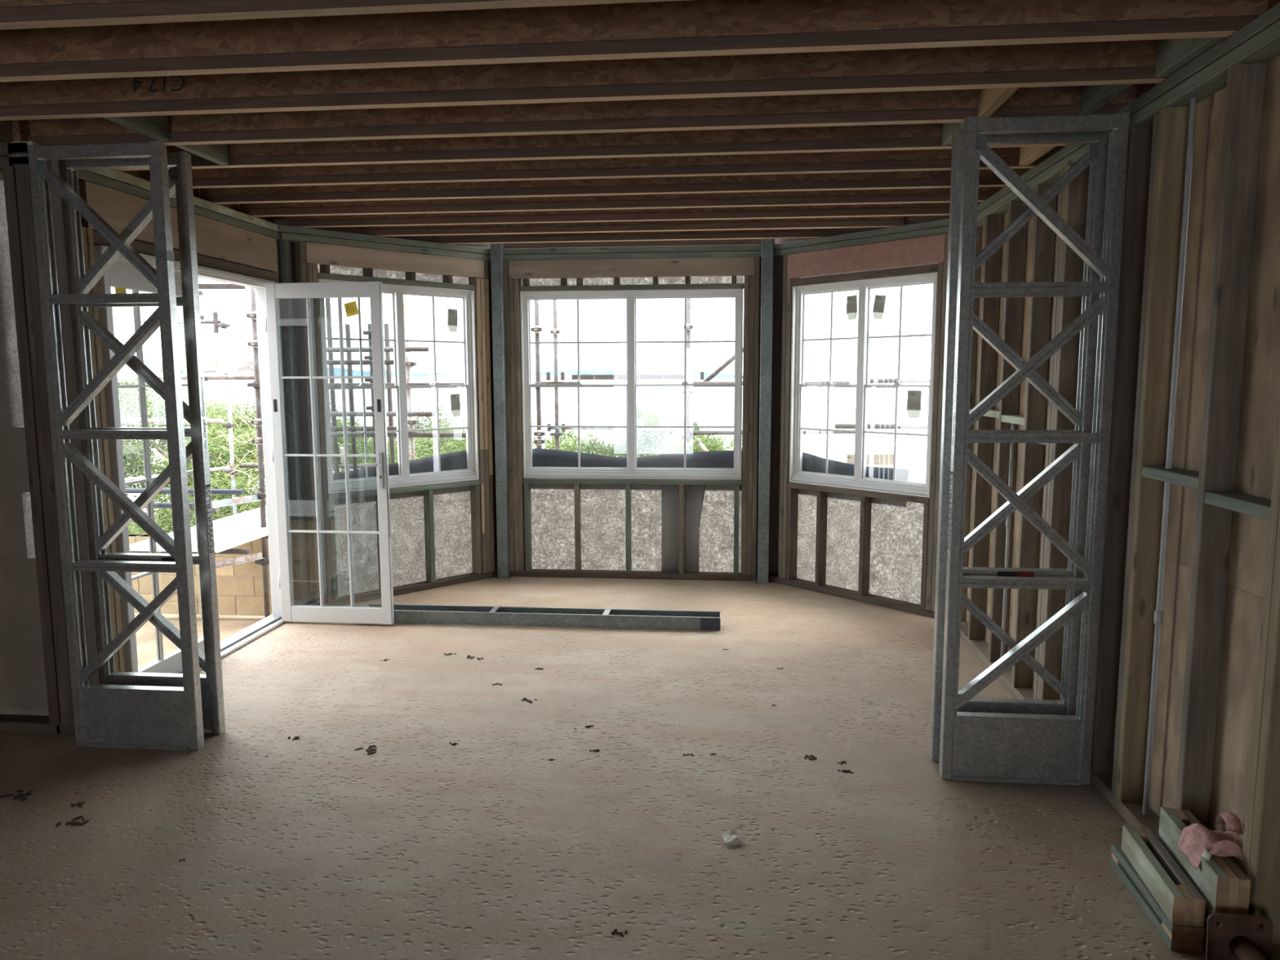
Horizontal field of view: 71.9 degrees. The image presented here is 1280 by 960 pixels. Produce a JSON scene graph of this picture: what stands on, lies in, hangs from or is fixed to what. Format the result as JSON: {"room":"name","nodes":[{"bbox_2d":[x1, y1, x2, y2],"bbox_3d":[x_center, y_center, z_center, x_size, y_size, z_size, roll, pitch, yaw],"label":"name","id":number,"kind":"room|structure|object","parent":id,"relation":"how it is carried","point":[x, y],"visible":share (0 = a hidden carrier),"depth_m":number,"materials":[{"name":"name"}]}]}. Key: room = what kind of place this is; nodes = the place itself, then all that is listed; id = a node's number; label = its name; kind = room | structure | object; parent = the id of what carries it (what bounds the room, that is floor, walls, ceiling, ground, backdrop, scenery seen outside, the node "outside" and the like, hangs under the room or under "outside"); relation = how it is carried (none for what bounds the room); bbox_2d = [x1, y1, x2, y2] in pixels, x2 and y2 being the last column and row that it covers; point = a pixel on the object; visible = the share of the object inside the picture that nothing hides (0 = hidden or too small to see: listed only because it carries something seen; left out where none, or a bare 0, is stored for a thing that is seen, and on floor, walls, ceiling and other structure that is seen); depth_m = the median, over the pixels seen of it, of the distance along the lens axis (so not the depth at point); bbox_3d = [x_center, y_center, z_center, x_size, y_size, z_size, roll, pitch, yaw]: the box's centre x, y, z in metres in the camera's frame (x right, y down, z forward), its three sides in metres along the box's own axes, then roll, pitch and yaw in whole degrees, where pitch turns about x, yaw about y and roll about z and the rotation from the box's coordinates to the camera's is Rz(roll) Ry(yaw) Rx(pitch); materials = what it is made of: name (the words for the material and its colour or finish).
{"room":"construction site","nodes":[
{"label":"construction site","id":0,"kind":"room"},
{"bbox_2d":[0,120,98,734],"bbox_3d":[-3.780,-0.275,3.883,2.740,2.760,0.150,0,7,5],"label":"wall","id":1,"kind":"structure","parent":0,"point":[27,704],"depth_m":3.82,"materials":[{"name":"brown wood"}]},
{"bbox_2d":[7,141,294,733],"bbox_3d":[-2.406,-0.248,4.726,0.109,2.500,2.050,0,7,5],"label":"wall","id":2,"kind":"structure","parent":0,"point":[228,239],"depth_m":4.00,"materials":[{"name":"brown wood"}]},
{"bbox_2d":[93,244,394,673],"bbox_3d":[-2.037,-0.076,4.802,0.862,2.138,1.530,0,7,5],"label":"door","id":3,"kind":"structure","parent":2,"relation":"in","point":[122,275],"depth_m":5.37,"materials":[{"name":"white plastic"}]},
{"bbox_2d":[278,224,497,605],"bbox_3d":[-1.700,-0.430,6.255,1.786,2.500,0.114,-6,9,-43],"label":"wall","id":4,"kind":"structure","parent":0,"point":[442,535],"depth_m":6.23,"materials":[{"name":"brown wood"}]},
{"bbox_2d":[318,278,479,493],"bbox_3d":[-1.689,-0.660,6.255,1.182,1.412,0.100,-6,9,-43],"label":"window","id":5,"kind":"structure","parent":4,"relation":"in","point":[404,478],"depth_m":6.29,"materials":[{"name":"white plastic"}]},
{"bbox_2d":[333,450,466,479],"bbox_3d":[-1.714,-0.030,6.365,1.290,0.320,0.030,-6,9,-43],"label":"strip","id":6,"kind":"object","parent":4,"relation":"attached to","point":[455,460],"visible":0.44,"depth_m":6.50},
{"bbox_2d":[133,499,741,668],"bbox_3d":[3.004,1.456,31.999,60.000,6.300,56.500,0,7,5],"label":"ground","id":7,"kind":"structure","parent":0,"point":[229,625],"depth_m":7.34,"materials":[{"name":"beige concrete"}]},
{"bbox_2d":[121,439,143,478],"bbox_3d":[-8.298,0.152,12.546,2.810,2.597,2.840,0,7,1],"label":"bush","id":8,"kind":"object","parent":7,"relation":"on","point":[130,455],"visible":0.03,"depth_m":12.38,"materials":[{"name":"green plant"}]},
{"bbox_2d":[124,465,143,533],"bbox_3d":[-7.364,0.590,11.414,2.312,1.651,2.059,0,7,1],"label":"bush","id":9,"kind":"object","parent":7,"relation":"on","point":[128,486],"visible":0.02,"depth_m":11.87,"materials":[{"name":"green plant"}]},
{"bbox_2d":[116,337,165,445],"bbox_3d":[-9.088,-0.490,14.157,3.068,3.949,3.176,-1,7,-4],"label":"bush","id":10,"kind":"object","parent":7,"relation":"on","point":[128,404],"visible":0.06,"depth_m":14.30,"materials":[{"name":"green plant"}]},
{"bbox_2d":[128,519,173,533],"bbox_3d":[-6.093,0.965,10.139,1.843,1.129,1.818,3,7,23],"label":"bush","id":11,"kind":"object","parent":7,"relation":"on","point":[134,530],"visible":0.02,"depth_m":10.41,"materials":[{"name":"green plant"}]},
{"bbox_2d":[120,393,257,524],"bbox_3d":[-7.145,0.053,13.952,2.713,2.851,2.550,0,7,-1],"label":"bush","id":12,"kind":"object","parent":7,"relation":"on","point":[215,413],"visible":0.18,"depth_m":13.53,"materials":[{"name":"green plant"}]},
{"bbox_2d":[124,422,266,517],"bbox_3d":[-6.066,0.307,12.793,2.351,2.302,2.210,4,8,30],"label":"bush","id":13,"kind":"object","parent":7,"relation":"on","point":[215,451],"visible":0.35,"depth_m":12.19,"materials":[{"name":"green plant"}]},
{"bbox_2d":[128,533,272,616],"bbox_3d":[-4.436,0.821,7.756,2.668,0.680,0.130,0,7,5],"label":"wall","id":14,"kind":"structure","parent":7,"relation":"on","point":[240,587],"depth_m":7.62,"materials":[{"name":"brick"}]},
{"bbox_2d":[137,463,266,535],"bbox_3d":[-5.447,0.633,11.474,2.055,1.681,1.985,-1,7,-7],"label":"bush","id":15,"kind":"object","parent":7,"relation":"on","point":[220,512],"visible":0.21,"depth_m":11.24,"materials":[{"name":"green plant"}]},
{"bbox_2d":[117,282,374,617],"bbox_3d":[-5.066,-0.444,8.592,4.307,4.000,3.903,0,7,5],"label":"scaffold","id":16,"kind":"object","parent":7,"relation":"on","point":[261,558],"visible":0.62,"depth_m":7.36,"materials":[{"name":"metal"}]},
{"bbox_2d":[129,505,266,551],"bbox_3d":[-3.592,0.325,8.249,0.225,0.055,3.240,0,7,5],"label":"plank","id":17,"kind":"object","parent":16,"relation":"on","point":[144,545],"visible":0.32,"depth_m":7.62,"materials":[{"name":"wood"}]},
{"bbox_2d":[158,512,266,551],"bbox_3d":[-3.355,0.327,8.227,0.225,0.055,3.240,0,7,5],"label":"plank","id":18,"kind":"object","parent":16,"relation":"on","point":[220,531],"visible":0.23,"depth_m":7.42,"materials":[{"name":"wood"}]},
{"bbox_2d":[191,520,267,552],"bbox_3d":[-3.118,0.329,8.205,0.225,0.055,3.240,0,7,5],"label":"plank","id":19,"kind":"object","parent":16,"relation":"on","point":[231,543],"visible":0.23,"depth_m":7.00,"materials":[{"name":"wood"}]},
{"bbox_2d":[249,311,256,319],"bbox_3d":[-3.144,-1.337,7.181,0.035,0.065,0.068,0,7,5],"label":"cup","id":20,"kind":"object","parent":16,"relation":"on","point":[252,314],"depth_m":7.15,"materials":[{"name":"silver metal"}]},
{"bbox_2d":[250,340,257,348],"bbox_3d":[-3.146,-1.109,7.208,0.035,0.065,0.068,0,7,5],"label":"cup","id":21,"kind":"object","parent":16,"relation":"on","point":[254,344],"depth_m":7.18,"materials":[{"name":"silver metal"}]},
{"bbox_2d":[252,381,260,388],"bbox_3d":[-3.149,-0.781,7.247,0.035,0.065,0.068,0,7,5],"label":"cup","id":22,"kind":"object","parent":16,"relation":"on","point":[255,384],"depth_m":7.22,"materials":[{"name":"metal"}]},
{"bbox_2d":[253,418,261,426],"bbox_3d":[-3.151,-0.475,7.284,0.035,0.065,0.068,0,7,5],"label":"cup","id":23,"kind":"object","parent":16,"relation":"on","point":[257,422],"depth_m":7.25,"materials":[{"name":"silver metal"}]},
{"bbox_2d":[254,437,262,444],"bbox_3d":[-3.153,-0.322,7.302,0.035,0.065,0.068,0,7,5],"label":"cup","id":24,"kind":"object","parent":16,"relation":"on","point":[258,441],"depth_m":7.27,"materials":[{"name":"grey metal"}]},
{"bbox_2d":[257,491,264,498],"bbox_3d":[-3.157,0.125,7.355,0.035,0.065,0.068,0,7,5],"label":"cup","id":25,"kind":"object","parent":16,"relation":"on","point":[260,495],"depth_m":7.33,"materials":[{"name":"metal"}]},
{"bbox_2d":[259,557,266,565],"bbox_3d":[-3.162,0.687,7.422,0.035,0.065,0.068,0,7,5],"label":"cup","id":26,"kind":"object","parent":16,"relation":"on","point":[263,561],"depth_m":7.39,"materials":[{"name":"metal"}]},
{"bbox_2d":[185,407,370,484],"bbox_3d":[-4.208,-0.395,10.482,1.882,0.956,2.018,3,8,27],"label":"dead branches","id":27,"kind":"object","parent":7,"relation":"on","point":[228,407],"visible":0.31,"depth_m":10.40,"materials":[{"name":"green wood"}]},
{"bbox_2d":[231,400,373,478],"bbox_3d":[-5.510,0.068,14.258,2.363,2.908,2.396,5,8,35],"label":"bush","id":28,"kind":"object","parent":7,"relation":"on","point":[253,406],"visible":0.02,"depth_m":14.15,"materials":[{"name":"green plant"}]},
{"bbox_2d":[263,418,419,479],"bbox_3d":[-4.364,0.304,13.117,2.396,2.418,2.363,-1,7,-5],"label":"bush","id":29,"kind":"object","parent":7,"relation":"on","point":[360,445],"visible":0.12,"depth_m":12.77,"materials":[{"name":"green plant"}]},
{"bbox_2d":[324,297,466,474],"bbox_3d":[-1.969,-0.615,7.827,2.000,3.501,0.293,0,7,5],"label":"scaffold","id":30,"kind":"object","parent":7,"relation":"on","point":[331,349],"visible":0.52,"depth_m":7.79,"materials":[{"name":"metal"}]},
{"bbox_2d":[407,360,413,368],"bbox_3d":[-2.014,-1.017,7.739,0.035,0.065,0.068,0,7,5],"label":"cup","id":31,"kind":"object","parent":30,"relation":"on","point":[410,362],"depth_m":7.71,"materials":[{"name":"silver metal"}]},
{"bbox_2d":[408,418,415,426],"bbox_3d":[-2.013,-0.510,7.798,0.035,0.065,0.068,0,7,5],"label":"cup","id":32,"kind":"object","parent":30,"relation":"on","point":[411,421],"depth_m":7.77,"materials":[{"name":"silver metal"}]},
{"bbox_2d":[388,453,431,464],"bbox_3d":[-3.242,0.548,12.890,2.040,1.924,2.171,4,8,34],"label":"bush","id":33,"kind":"object","parent":7,"relation":"on","point":[396,460],"visible":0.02,"depth_m":12.69,"materials":[{"name":"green plant"}]},
{"bbox_2d":[357,402,466,469],"bbox_3d":[-4.331,0.019,17.630,2.997,3.160,3.029,-5,8,-37],"label":"bush","id":34,"kind":"object","parent":7,"relation":"on","point":[420,425],"visible":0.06,"depth_m":17.52,"materials":[{"name":"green plant"}]},
{"bbox_2d":[394,414,466,458],"bbox_3d":[-3.023,0.216,15.380,2.527,2.728,2.616,4,8,30],"label":"bush","id":35,"kind":"object","parent":7,"relation":"on","point":[422,446],"visible":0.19,"depth_m":15.24,"materials":[{"name":"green plant"}]},
{"bbox_2d":[446,436,537,453],"bbox_3d":[-2.184,0.382,14.498,2.171,2.376,2.040,2,7,15],"label":"bush","id":36,"kind":"object","parent":7,"relation":"on","point":[461,444],"visible":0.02,"depth_m":14.24,"materials":[{"name":"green plant"}]},
{"bbox_2d":[532,429,618,455],"bbox_3d":[-1.249,0.340,15.413,2.396,2.464,2.363,3,7,24],"label":"bush","id":37,"kind":"object","parent":7,"relation":"on","point":[568,442],"visible":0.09,"depth_m":15.11,"materials":[{"name":"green plant"}]},
{"bbox_2d":[580,436,657,457],"bbox_3d":[-0.513,0.438,14.745,2.312,2.309,2.059,-1,7,-4],"label":"bush","id":38,"kind":"object","parent":7,"relation":"on","point":[602,451],"visible":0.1,"depth_m":14.65,"materials":[{"name":"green plant"}]},
{"bbox_2d":[622,404,666,445],"bbox_3d":[0.063,0.137,15.768,0.781,2.945,0.811,2,7,17],"label":"bush","id":39,"kind":"object","parent":7,"relation":"on","point":[654,420],"visible":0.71,"depth_m":15.55,"materials":[{"name":"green plant"}]},
{"bbox_2d":[605,422,684,457],"bbox_3d":[0.246,0.291,15.612,2.272,2.619,2.248,-6,9,-41],"label":"bush","id":40,"kind":"object","parent":7,"relation":"on","point":[651,439],"visible":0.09,"depth_m":15.32,"materials":[{"name":"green plant"}]},
{"bbox_2d":[636,444,679,457],"bbox_3d":[0.239,0.499,13.000,2.060,2.088,2.083,-7,9,-44],"label":"bush","id":41,"kind":"object","parent":7,"relation":"on","point":[665,447],"visible":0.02,"depth_m":12.96,"materials":[{"name":"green plant"}]},
{"bbox_2d":[657,413,701,448],"bbox_3d":[0.701,0.227,15.493,0.809,2.770,0.721,1,7,6],"label":"bush","id":42,"kind":"object","parent":7,"relation":"on","point":[677,421],"visible":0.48,"depth_m":15.29,"materials":[{"name":"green plant"}]},
{"bbox_2d":[650,427,733,454],"bbox_3d":[0.890,0.358,14.827,2.055,2.497,1.985,6,9,41],"label":"bush","id":43,"kind":"object","parent":7,"relation":"on","point":[709,444],"visible":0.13,"depth_m":14.52,"materials":[{"name":"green plant"}]},
{"bbox_2d":[716,435,733,450],"bbox_3d":[1.833,0.392,15.470,1.990,2.413,1.870,4,8,34],"label":"bush","id":44,"kind":"object","parent":7,"relation":"on","point":[731,442],"visible":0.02,"depth_m":15.21,"materials":[{"name":"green plant"}]},
{"bbox_2d":[530,298,929,453],"bbox_3d":[1.634,-0.721,8.214,5.500,3.600,1.426,0,7,5],"label":"scaffold","id":45,"kind":"object","parent":7,"relation":"on","point":[536,329],"visible":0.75,"depth_m":8.64,"materials":[{"name":"metal"}]},
{"bbox_2d":[533,325,539,333],"bbox_3d":[-0.901,-1.312,7.699,0.035,0.065,0.068,0,7,5],"label":"cup","id":46,"kind":"object","parent":45,"relation":"on","point":[536,328],"depth_m":7.67,"materials":[{"name":"silver metal"}]},
{"bbox_2d":[534,382,540,389],"bbox_3d":[-0.899,-0.831,7.755,0.035,0.065,0.068,0,7,5],"label":"cup","id":47,"kind":"object","parent":45,"relation":"on","point":[536,383],"depth_m":7.73,"materials":[{"name":"metal"}]},
{"bbox_2d":[537,437,542,445],"bbox_3d":[-0.888,-0.339,7.812,0.035,0.065,0.068,0,7,5],"label":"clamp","id":48,"kind":"object","parent":45,"relation":"on","point":[539,439],"depth_m":7.78,"materials":[{"name":"grey metal"}]},
{"bbox_2d":[537,430,542,437],"bbox_3d":[-0.888,-0.409,7.804,0.035,0.065,0.068,0,7,5],"label":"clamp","id":49,"kind":"object","parent":45,"relation":"on","point":[539,432],"depth_m":7.78,"materials":[{"name":"grey metal"}]},
{"bbox_2d":[685,443,689,449],"bbox_3d":[0.471,-0.332,8.695,0.035,0.065,0.068,0,7,5],"label":"cup","id":50,"kind":"object","parent":45,"relation":"on","point":[687,445],"depth_m":8.67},
{"bbox_2d":[685,434,689,440],"bbox_3d":[0.470,-0.421,8.685,0.035,0.065,0.068,0,7,5],"label":"cup","id":51,"kind":"object","parent":45,"relation":"on","point":[687,436],"depth_m":8.66,"materials":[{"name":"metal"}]},
{"bbox_2d":[846,453,926,464],"bbox_3d":[2.790,0.471,7.528,2.050,1.385,0.100,0,7,5],"label":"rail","id":52,"kind":"object","parent":7,"relation":"on","point":[871,459],"visible":0.09,"depth_m":7.47,"materials":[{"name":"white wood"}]},
{"bbox_2d":[0,576,1205,959],"bbox_3d":[-1.887,1.434,1.634,7.160,0.120,10.940,0,7,5],"label":"floor","id":53,"kind":"structure","parent":0,"point":[504,833],"depth_m":3.16,"materials":[{"name":"concrete"}]},
{"bbox_2d":[0,789,31,801],"bbox_3d":[-2.327,1.175,3.296,0.123,0.008,0.084,0,7,5],"label":"clod","id":54,"kind":"object","parent":53,"relation":"on","point":[22,797],"visible":1,"depth_m":3.29,"materials":[{"name":"brown soil"}]},
{"bbox_2d":[55,815,88,827],"bbox_3d":[-1.990,1.198,3.102,0.104,0.007,0.070,-1,7,-8],"label":"clod","id":55,"kind":"object","parent":53,"relation":"on","point":[77,823],"visible":1,"depth_m":3.08,"materials":[{"name":"brown soil"}]},
{"bbox_2d":[70,801,84,807],"bbox_3d":[-2.055,1.184,3.218,0.045,0.008,0.045,-2,7,-15],"label":"clod","id":56,"kind":"object","parent":53,"relation":"on","point":[79,803],"visible":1,"depth_m":3.22,"materials":[{"name":"brown soil"}]},
{"bbox_2d":[27,141,204,751],"bbox_3d":[-2.120,-0.092,3.592,0.548,2.455,0.053,0,7,5],"label":"frame","id":57,"kind":"object","parent":53,"relation":"on","point":[105,716],"visible":1,"depth_m":3.59,"materials":[{"name":"grey metal"}]},
{"bbox_2d":[58,151,225,735],"bbox_3d":[-2.105,-0.111,3.750,0.548,2.455,0.052,0,7,5],"label":"frame","id":58,"kind":"object","parent":53,"relation":"on","point":[179,163],"visible":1,"depth_m":3.72,"materials":[{"name":"grey metal"}]},
{"bbox_2d":[274,219,307,604],"bbox_3d":[-2.264,-0.385,5.736,0.090,2.535,0.084,0,7,5],"label":"post","id":59,"kind":"object","parent":53,"relation":"on","point":[284,257],"visible":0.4,"depth_m":5.71,"materials":[{"name":"grey metal"}]},
{"bbox_2d":[287,736,299,740],"bbox_3d":[-1.496,1.113,3.808,0.052,0.007,0.033,-1,7,-9],"label":"clod","id":60,"kind":"object","parent":53,"relation":"on","point":[289,737],"visible":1,"depth_m":3.81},
{"bbox_2d":[354,744,377,755],"bbox_3d":[-1.134,1.125,3.695,0.098,0.008,0.079,4,8,32],"label":"clod","id":61,"kind":"object","parent":53,"relation":"on","point":[370,750],"visible":1,"depth_m":3.69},
{"bbox_2d":[466,654,483,660],"bbox_3d":[-0.919,0.983,4.890,0.111,0.007,0.052,3,7,23],"label":"clod","id":62,"kind":"object","parent":53,"relation":"on","point":[468,655],"visible":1,"depth_m":4.89,"materials":[{"name":"soil"}]},
{"bbox_2d":[490,243,511,578],"bbox_3d":[-1.060,-0.504,6.720,0.104,2.535,0.098,0,7,5],"label":"post","id":63,"kind":"object","parent":53,"relation":"on","point":[497,278],"visible":0.88,"depth_m":6.68,"materials":[{"name":"grey metal"}]},
{"bbox_2d":[521,697,537,702],"bbox_3d":[-0.534,1.059,4.242,0.073,0.007,0.050,1,7,12],"label":"clod","id":64,"kind":"object","parent":53,"relation":"on","point":[523,699],"visible":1,"depth_m":4.24,"materials":[{"name":"soil"}]},
{"bbox_2d":[368,603,720,630],"bbox_3d":[-0.637,0.863,5.574,2.280,0.082,0.151,0,7,5],"label":"channel","id":65,"kind":"object","parent":53,"relation":"on","point":[403,613],"visible":0.88,"depth_m":5.53,"materials":[{"name":"grey metal"}]},
{"bbox_2d":[2,626,1126,959],"bbox_3d":[-0.486,1.130,3.656,4.665,0.003,3.498,0,7,5],"label":"chips","id":66,"kind":"object","parent":53,"relation":"on","point":[1081,835],"visible":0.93,"depth_m":3.13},
{"bbox_2d":[611,928,627,936],"bbox_3d":[-0.058,1.267,2.473,0.046,0.006,0.033,0,7,5],"label":"clod","id":67,"kind":"object","parent":53,"relation":"on","point":[615,930],"visible":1,"depth_m":2.47,"materials":[{"name":"brown soil"}]},
{"bbox_2d":[721,830,743,843],"bbox_3d":[0.310,1.195,2.958,0.064,0.022,0.053,-2,7,-12],"label":"crumpled paper","id":68,"kind":"object","parent":53,"relation":"on","point":[730,836],"visible":1,"depth_m":2.96,"materials":[{"name":"white paper"}]},
{"bbox_2d":[755,238,773,583],"bbox_3d":[0.926,-0.488,6.533,0.104,2.535,0.098,0,7,5],"label":"post","id":69,"kind":"object","parent":53,"relation":"on","point":[767,244],"visible":0.9,"depth_m":6.49,"materials":[{"name":"metal"}]},
{"bbox_2d":[804,755,817,759],"bbox_3d":[0.696,1.131,3.601,0.048,0.006,0.042,3,8,26],"label":"clod","id":70,"kind":"object","parent":53,"relation":"on","point":[806,756],"visible":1,"depth_m":3.60,"materials":[{"name":"brown soil"}]},
{"bbox_2d":[837,768,853,773],"bbox_3d":[0.811,1.145,3.477,0.064,0.007,0.026,2,7,20],"label":"clod","id":71,"kind":"object","parent":53,"relation":"on","point":[844,771],"visible":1,"depth_m":3.47,"materials":[{"name":"brown soil"}]},
{"bbox_2d":[928,128,1110,761],"bbox_3d":[1.450,-0.082,3.414,0.550,2.455,0.052,0,7,5],"label":"frame","id":72,"kind":"object","parent":53,"relation":"on","point":[1082,417],"visible":0.55,"depth_m":3.38,"materials":[{"name":"grey metal"}]},
{"bbox_2d":[938,111,1129,785],"bbox_3d":[1.435,-0.063,3.256,0.551,2.455,0.052,0,7,5],"label":"frame","id":73,"kind":"object","parent":53,"relation":"on","point":[984,747],"visible":1,"depth_m":3.25,"materials":[{"name":"grey metal"}]},
{"bbox_2d":[1110,844,1204,953],"bbox_3d":[1.507,1.214,2.588,0.082,0.071,0.426,1,7,8],"label":"bundle","id":74,"kind":"object","parent":53,"relation":"on","point":[1184,938],"visible":0.69,"depth_m":2.49,"materials":[{"name":"green wood"}]},
{"bbox_2d":[1121,825,1205,927],"bbox_3d":[1.511,1.140,2.562,0.080,0.080,0.388,1,7,10],"label":"wood beam","id":75,"kind":"structure","parent":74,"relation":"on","point":[1181,902],"depth_m":2.50,"materials":[{"name":"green wood"}]},
{"bbox_2d":[1203,909,1221,945],"bbox_3d":[1.601,1.202,2.538,0.068,0.106,0.380,1,7,10],"label":"bundle","id":76,"kind":"object","parent":53,"relation":"on","point":[1206,914],"visible":0.02,"depth_m":2.40,"materials":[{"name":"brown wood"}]},
{"bbox_2d":[1158,806,1250,922],"bbox_3d":[1.598,1.086,2.513,0.081,0.125,0.390,1,7,11],"label":"wood beam","id":77,"kind":"structure","parent":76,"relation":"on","point":[1224,887],"depth_m":2.39,"materials":[{"name":"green wood"}]},
{"bbox_2d":[1177,811,1243,869],"bbox_3d":[1.619,1.011,2.478,0.174,0.106,0.192,0,7,5],"label":"cloth","id":78,"kind":"object","parent":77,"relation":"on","point":[1196,842],"visible":0.97,"depth_m":2.46,"materials":[{"name":"pink fabric"}]},
{"bbox_2d":[1205,912,1273,959],"bbox_3d":[1.512,1.253,1.868,0.158,0.158,0.864,0,7,5],"label":"prop","id":79,"kind":"object","parent":53,"relation":"on","point":[1238,936],"visible":1,"depth_m":2.28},
{"bbox_2d":[0,0,1279,248],"bbox_3d":[-1.895,-1.240,1.335,7.157,0.266,10.969,0,7,5],"label":"ceiling","id":80,"kind":"structure","parent":0,"point":[477,123],"depth_m":3.16,"materials":[{"name":"brown wood"}]},
{"bbox_2d":[503,244,777,581],"bbox_3d":[-0.063,-0.487,6.699,2.150,2.500,0.111,0,7,5],"label":"wall","id":81,"kind":"structure","parent":0,"point":[662,529],"depth_m":6.74,"materials":[{"name":"brown wood"}]},
{"bbox_2d":[520,288,743,479],"bbox_3d":[-0.065,-0.715,6.682,1.667,1.412,0.100,0,7,5],"label":"window","id":82,"kind":"structure","parent":81,"relation":"in","point":[631,472],"depth_m":6.68,"materials":[{"name":"white plastic"}]},
{"bbox_2d":[532,448,742,490],"bbox_3d":[-0.051,-0.084,6.801,1.740,0.315,0.030,0,7,5],"label":"strip","id":83,"kind":"object","parent":81,"relation":"attached to","point":[540,457],"visible":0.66,"depth_m":6.79,"materials":[{"name":"black plastic"}]},
{"bbox_2d":[768,218,949,617],"bbox_3d":[1.492,-0.415,6.045,0.112,2.500,1.692,-6,9,-41],"label":"wall","id":84,"kind":"structure","parent":0,"point":[879,548],"depth_m":6.05,"materials":[{"name":"brown wood"}]},
{"bbox_2d":[802,452,908,481],"bbox_3d":[1.451,-0.023,6.223,0.031,0.320,1.000,-6,9,-41],"label":"strip","id":85,"kind":"object","parent":84,"relation":"attached to","point":[811,463],"visible":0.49,"depth_m":6.23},
{"bbox_2d":[789,271,937,497],"bbox_3d":[1.508,-0.641,6.014,0.100,1.412,1.142,-6,9,-41],"label":"window","id":86,"kind":"structure","parent":84,"relation":"in","point":[859,481],"depth_m":6.01,"materials":[{"name":"white plastic"}]},
{"bbox_2d":[960,2,1279,959],"bbox_3d":[1.528,0.096,0.604,0.114,2.760,9.660,0,7,5],"label":"wall","id":87,"kind":"structure","parent":0,"point":[1215,751],"depth_m":2.90,"materials":[{"name":"brown wood"}]},
{"bbox_2d":[1000,423,1014,657],"bbox_3d":[1.863,0.345,4.476,0.025,1.264,0.024,0,7,5],"label":"conduit","id":88,"kind":"object","parent":87,"relation":"attached to","point":[1008,520],"visible":0.67,"depth_m":4.46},
{"bbox_2d":[1142,97,1196,815],"bbox_3d":[1.735,-0.022,2.899,0.025,2.363,0.024,0,7,5],"label":"conduit","id":89,"kind":"object","parent":87,"relation":"attached to","point":[1158,613],"visible":0.84,"depth_m":2.88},
{"label":"outside","id":90,"kind":"structure","parent":0,"visible":0},
{"bbox_2d":[828,451,926,483],"bbox_3d":[81.779,0.830,63.112,169.000,0.001,100.000,0,7,5],"label":"beach","id":91,"kind":"structure","parent":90,"point":[917,473],"depth_m":81.54},
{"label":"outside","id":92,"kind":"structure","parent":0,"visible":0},
{"bbox_2d":[456,368,742,378],"bbox_3d":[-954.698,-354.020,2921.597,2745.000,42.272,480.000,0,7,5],"label":"hill","id":93,"kind":"structure","parent":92,"point":[694,375],"depth_m":2722.05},
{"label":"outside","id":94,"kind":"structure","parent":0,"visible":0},
{"bbox_2d":[124,360,463,377],"bbox_3d":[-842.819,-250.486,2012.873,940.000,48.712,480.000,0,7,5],"label":"hill","id":95,"kind":"structure","parent":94,"point":[148,363],"depth_m":1936.36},
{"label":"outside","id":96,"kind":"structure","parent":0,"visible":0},
{"bbox_2d":[117,374,647,382],"bbox_3d":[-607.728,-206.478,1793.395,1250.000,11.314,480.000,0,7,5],"label":"hill","id":97,"kind":"structure","parent":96,"point":[441,378],"depth_m":1604.51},
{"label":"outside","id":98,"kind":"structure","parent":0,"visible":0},
{"bbox_2d":[119,376,929,501],"bbox_3d":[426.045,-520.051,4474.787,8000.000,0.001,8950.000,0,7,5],"label":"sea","id":99,"kind":"structure","parent":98,"point":[598,406],"depth_m":250.00,"materials":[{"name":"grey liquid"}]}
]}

